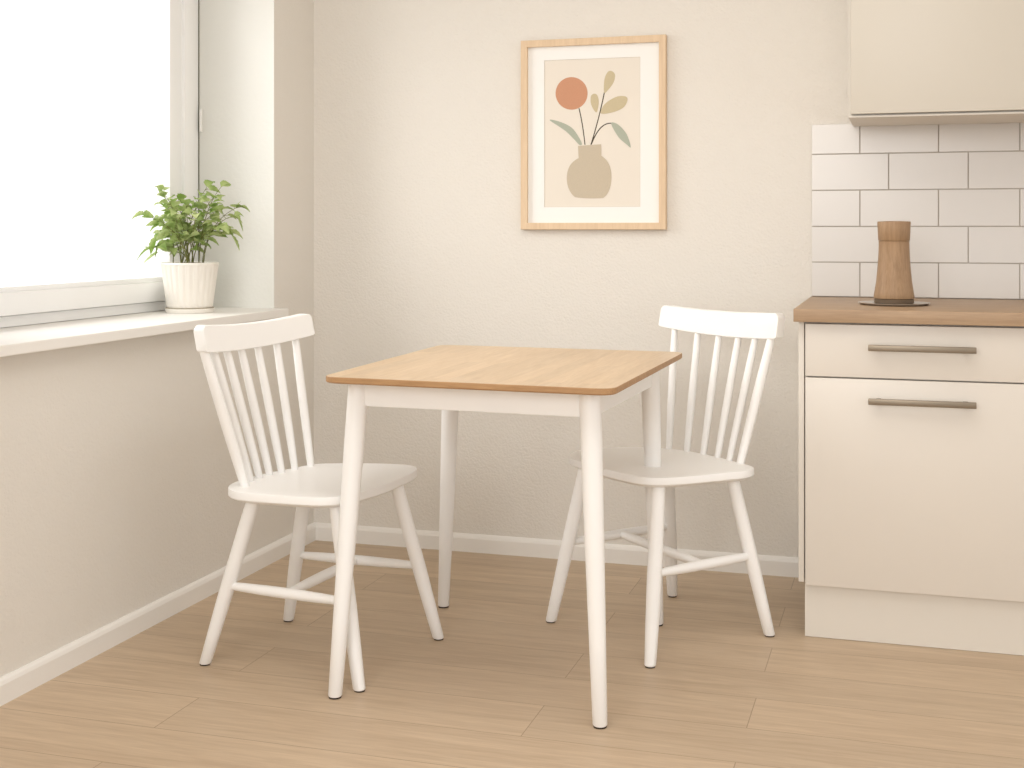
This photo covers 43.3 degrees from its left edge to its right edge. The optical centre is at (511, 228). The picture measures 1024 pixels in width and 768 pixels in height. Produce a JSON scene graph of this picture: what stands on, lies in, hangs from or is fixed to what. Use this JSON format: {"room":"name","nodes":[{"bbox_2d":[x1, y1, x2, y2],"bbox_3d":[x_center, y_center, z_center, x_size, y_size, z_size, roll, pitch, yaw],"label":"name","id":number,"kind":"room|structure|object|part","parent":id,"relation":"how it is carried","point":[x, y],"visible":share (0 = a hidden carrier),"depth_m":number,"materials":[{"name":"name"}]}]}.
{"room":"kitchen","nodes":[
{"label":"kitchen","id":0,"kind":"room"},
{"bbox_2d":[0,0,313,676],"bbox_3d":[-1.742,-0.150,1.877,0.410,2.500,5.770,0,0,17],"label":"wall","id":1,"kind":"structure","parent":0,"point":[117,471],"depth_m":3.52,"materials":[{"name":"white paint"}]},
{"bbox_2d":[0,0,202,327],"bbox_3d":[-1.306,-0.427,3.650,0.088,1.379,1.516,0,0,17],"label":"window","id":2,"kind":"structure","parent":1,"relation":"in","point":[178,115],"depth_m":4.19,"materials":[{"name":"white plastic"}]},
{"bbox_2d":[0,307,287,356],"bbox_3d":[-1.141,0.277,3.581,0.363,0.027,1.561,0,0,17],"label":"windowsill","id":3,"kind":"structure","parent":1,"relation":"attached to","point":[16,340],"depth_m":3.52,"materials":[{"name":"white paint"}]},
{"bbox_2d":[132,180,249,313],"bbox_3d":[-0.994,0.053,4.050,0.328,0.419,0.268,0,0,17],"label":"potted plant","id":4,"kind":"object","parent":3,"relation":"on","point":[189,287],"visible":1,"depth_m":4.03,"materials":[{"name":"green plant"}]},
{"bbox_3d":[-1.016,0.176,4.070,0.179,0.142,0.179,0,0,17],"label":"pot","id":5,"kind":"part","parent":4,"relation":"part of","materials":[{"name":"white ceramic"}]},
{"bbox_2d":[0,523,315,705],"bbox_3d":[-1.542,1.070,1.808,0.014,0.060,5.756,0,0,17],"label":"baseboard","id":6,"kind":"structure","parent":1,"relation":"attached to","point":[26,678],"depth_m":3.46,"materials":[{"name":"white wood"}]},
{"bbox_2d":[199,0,273,307],"bbox_3d":[-1.209,-0.428,3.620,0.411,1.383,1.521,0,0,17],"label":"window reveal","id":7,"kind":"structure","parent":1,"relation":"attached to","point":[236,37],"depth_m":4.32,"materials":[{"name":"white paint"}]},
{"bbox_2d":[0,540,1023,767],"bbox_3d":[0.711,1.150,1.299,5.800,0.100,6.100,0,0,17],"label":"floor","id":8,"kind":"structure","parent":0,"point":[504,686],"depth_m":3.10,"materials":[{"name":"brown wood"}]},
{"bbox_2d":[194,314,443,692],"bbox_3d":[-0.496,0.666,3.326,0.523,0.866,0.521,0,0,17],"label":"chair","id":9,"kind":"object","parent":8,"relation":"on","point":[312,485],"visible":0.92,"depth_m":3.30,"materials":[{"name":"white paint"}]},
{"bbox_3d":[-0.708,0.883,3.239,0.169,0.427,0.038,0,0,17],"label":"leg","id":10,"kind":"part","parent":9,"relation":"part of","materials":[{"name":"white paint"}]},
{"bbox_3d":[-0.666,0.270,3.353,0.053,0.074,0.470,0,0,25],"label":"rail","id":11,"kind":"part","parent":9,"relation":"part of","materials":[{"name":"white paint"}]},
{"bbox_3d":[-0.591,0.883,3.559,0.038,0.427,0.172,0,0,-30],"label":"leg","id":12,"kind":"part","parent":9,"relation":"part of","materials":[{"name":"white paint"}]},
{"bbox_3d":[-0.487,0.660,3.346,0.388,0.030,0.478,0,0,17],"label":"seat","id":13,"kind":"part","parent":9,"relation":"part of","materials":[{"name":"white paint"}]},
{"bbox_3d":[-0.398,0.883,3.117,0.038,0.427,0.143,0,0,-38],"label":"leg","id":14,"kind":"part","parent":9,"relation":"part of","materials":[{"name":"white paint"}]},
{"bbox_3d":[-0.253,0.883,3.428,0.155,0.427,0.038,0,0,-28],"label":"leg","id":15,"kind":"part","parent":9,"relation":"part of","materials":[{"name":"white paint"}]},
{"bbox_2d":[326,345,681,728],"bbox_3d":[0.007,0.725,3.360,0.742,0.750,0.912,0,0,17],"label":"dining table","id":16,"kind":"object","parent":8,"relation":"on","point":[584,384],"visible":0.92,"depth_m":3.07,"materials":[{"name":"brown wood"}]},
{"bbox_3d":[-0.391,0.731,3.083,0.050,0.731,0.152,0,0,23],"label":"leg","id":17,"kind":"part","parent":16,"relation":"part of","materials":[{"name":"white paint"}]},
{"bbox_3d":[-0.184,0.731,3.723,0.050,0.731,0.102,0,0,-28],"label":"leg","id":18,"kind":"part","parent":16,"relation":"part of","materials":[{"name":"white paint"}]},
{"bbox_3d":[0.185,0.731,2.894,0.050,0.731,0.124,0,0,-14],"label":"leg","id":19,"kind":"part","parent":16,"relation":"part of","materials":[{"name":"white paint"}]},
{"bbox_3d":[0.386,0.731,3.543,0.051,0.730,0.120,0,0,17],"label":"leg","id":20,"kind":"part","parent":16,"relation":"part of","materials":[{"name":"white paint"}]},
{"bbox_2d":[546,305,784,668],"bbox_3d":[0.420,0.667,3.599,0.569,0.866,0.537,0,0,-36],"label":"chair","id":21,"kind":"object","parent":8,"relation":"on","point":[679,468],"visible":0.94,"depth_m":3.59,"materials":[{"name":"white paint"}]},
{"bbox_3d":[0.158,0.883,3.605,0.127,0.427,0.038,0,0,7],"label":"leg","id":22,"kind":"part","parent":21,"relation":"part of","materials":[{"name":"white paint"}]},
{"bbox_3d":[0.366,0.883,3.312,0.040,0.427,0.176,0,0,17],"label":"leg","id":23,"kind":"part","parent":21,"relation":"part of","materials":[{"name":"white paint"}]},
{"bbox_3d":[0.395,0.660,3.598,0.384,0.030,0.491,0,0,-27],"label":"seat","id":24,"kind":"part","parent":21,"relation":"part of","materials":[{"name":"white paint"}]},
{"bbox_3d":[0.465,0.883,3.799,0.041,0.427,0.158,0,0,17],"label":"leg","id":25,"kind":"part","parent":21,"relation":"part of","materials":[{"name":"white paint"}]},
{"bbox_3d":[0.611,0.273,3.775,0.053,0.079,0.477,0,0,-36],"label":"rail","id":26,"kind":"part","parent":21,"relation":"part of","materials":[{"name":"white paint"}]},
{"bbox_3d":[0.645,0.883,3.494,0.132,0.427,0.038,0,0,8],"label":"leg","id":27,"kind":"part","parent":21,"relation":"part of","materials":[{"name":"white paint"}]},
{"bbox_2d":[799,322,1023,655],"bbox_3d":[1.150,0.674,3.660,0.616,0.850,0.663,0,0,17],"label":"base cabinet","id":28,"kind":"object","parent":8,"relation":"on","point":[911,436],"visible":0.84,"depth_m":3.38,"materials":[{"name":"beige"}]},
{"bbox_3d":[0.870,0.600,3.769,0.015,0.701,0.618,0,0,17],"label":"panel","id":29,"kind":"part","parent":28,"relation":"part of","materials":[{"name":"beige"}]},
{"bbox_2d":[793,297,1023,326],"bbox_3d":[1.463,0.230,3.567,1.288,0.034,0.660,0,0,17],"label":"countertop","id":30,"kind":"structure","parent":28,"relation":"on","point":[940,311],"depth_m":3.41,"materials":[{"name":"brown wood"}]},
{"bbox_2d":[858,300,929,305],"bbox_3d":[1.075,0.209,3.630,0.196,0.007,0.196,0,0,17],"label":"round tray","id":31,"kind":"object","parent":30,"relation":"on","point":[870,302],"visible":0.7,"depth_m":3.57,"materials":[{"name":"grey metal"}]},
{"bbox_2d":[874,221,914,303],"bbox_3d":[1.075,0.093,3.630,0.111,0.232,0.111,0,0,17],"label":"wooden mill","id":32,"kind":"object","parent":31,"relation":"on","point":[894,285],"visible":0.97,"depth_m":3.59,"materials":[{"name":"brown wood"}]},
{"bbox_3d":[1.075,0.324,3.385,0.596,0.140,0.022,0,0,17],"label":"drawer","id":33,"kind":"part","parent":28,"relation":"part of","materials":[{"name":"beige"}]},
{"bbox_3d":[1.075,0.676,3.385,0.596,0.557,0.022,0,0,17],"label":"door","id":34,"kind":"part","parent":28,"relation":"part of","materials":[{"name":"beige"}]},
{"bbox_3d":[1.066,0.312,3.358,0.268,0.016,0.036,0,0,17],"label":"handle","id":35,"kind":"part","parent":28,"relation":"part of","materials":[{"name":"brown metal"}]},
{"bbox_3d":[1.066,0.453,3.358,0.268,0.016,0.036,0,0,17],"label":"handle","id":36,"kind":"part","parent":28,"relation":"part of","materials":[{"name":"brown metal"}]},
{"bbox_2d":[314,0,1023,557],"bbox_3d":[1.543,-0.150,4.020,5.800,2.500,0.250,0,0,17],"label":"wall","id":37,"kind":"structure","parent":0,"point":[420,243],"depth_m":4.33,"materials":[{"name":"white paint"}]},
{"bbox_2d":[313,522,798,577],"bbox_3d":[0.119,1.070,4.317,1.724,0.060,0.014,0,0,17],"label":"baseboard","id":38,"kind":"structure","parent":37,"relation":"attached to","point":[783,566],"depth_m":4.33,"materials":[{"name":"white wood"}]},
{"bbox_2d":[521,34,666,229],"bbox_3d":[0.267,-0.315,4.265,0.491,0.633,0.025,0,0,17],"label":"framed picture","id":39,"kind":"object","parent":37,"relation":"hanging from","point":[594,110],"visible":1,"depth_m":4.26,"materials":[{"name":"beige paper"}]},
{"bbox_2d":[544,57,639,206],"bbox_3d":[0.264,-0.318,4.269,0.328,0.493,0.001,0,0,17],"label":"print","id":40,"kind":"object","parent":39,"relation":"attached to","point":[592,104],"depth_m":4.27,"materials":[{"name":"beige paper"}]},
{"bbox_2d":[812,123,1023,298],"bbox_3d":[1.560,-0.058,3.879,1.285,0.540,0.008,0,0,17],"label":"tile backsplash","id":41,"kind":"structure","parent":37,"relation":"attached to","point":[959,187],"depth_m":3.96,"materials":[{"name":"white tile"}]},
{"bbox_2d":[848,0,1023,125],"bbox_3d":[1.297,-0.734,3.764,0.600,0.832,0.358,0,0,17],"label":"upper cabinet","id":42,"kind":"object","parent":37,"relation":"attached to","point":[911,62],"visible":1,"depth_m":3.62,"materials":[{"name":"beige"}]},
{"bbox_3d":[1.297,-0.321,3.762,0.597,0.005,0.330,0,0,17],"label":"underside panel","id":43,"kind":"part","parent":42,"relation":"part of","materials":[{"name":"beige"}]}
]}

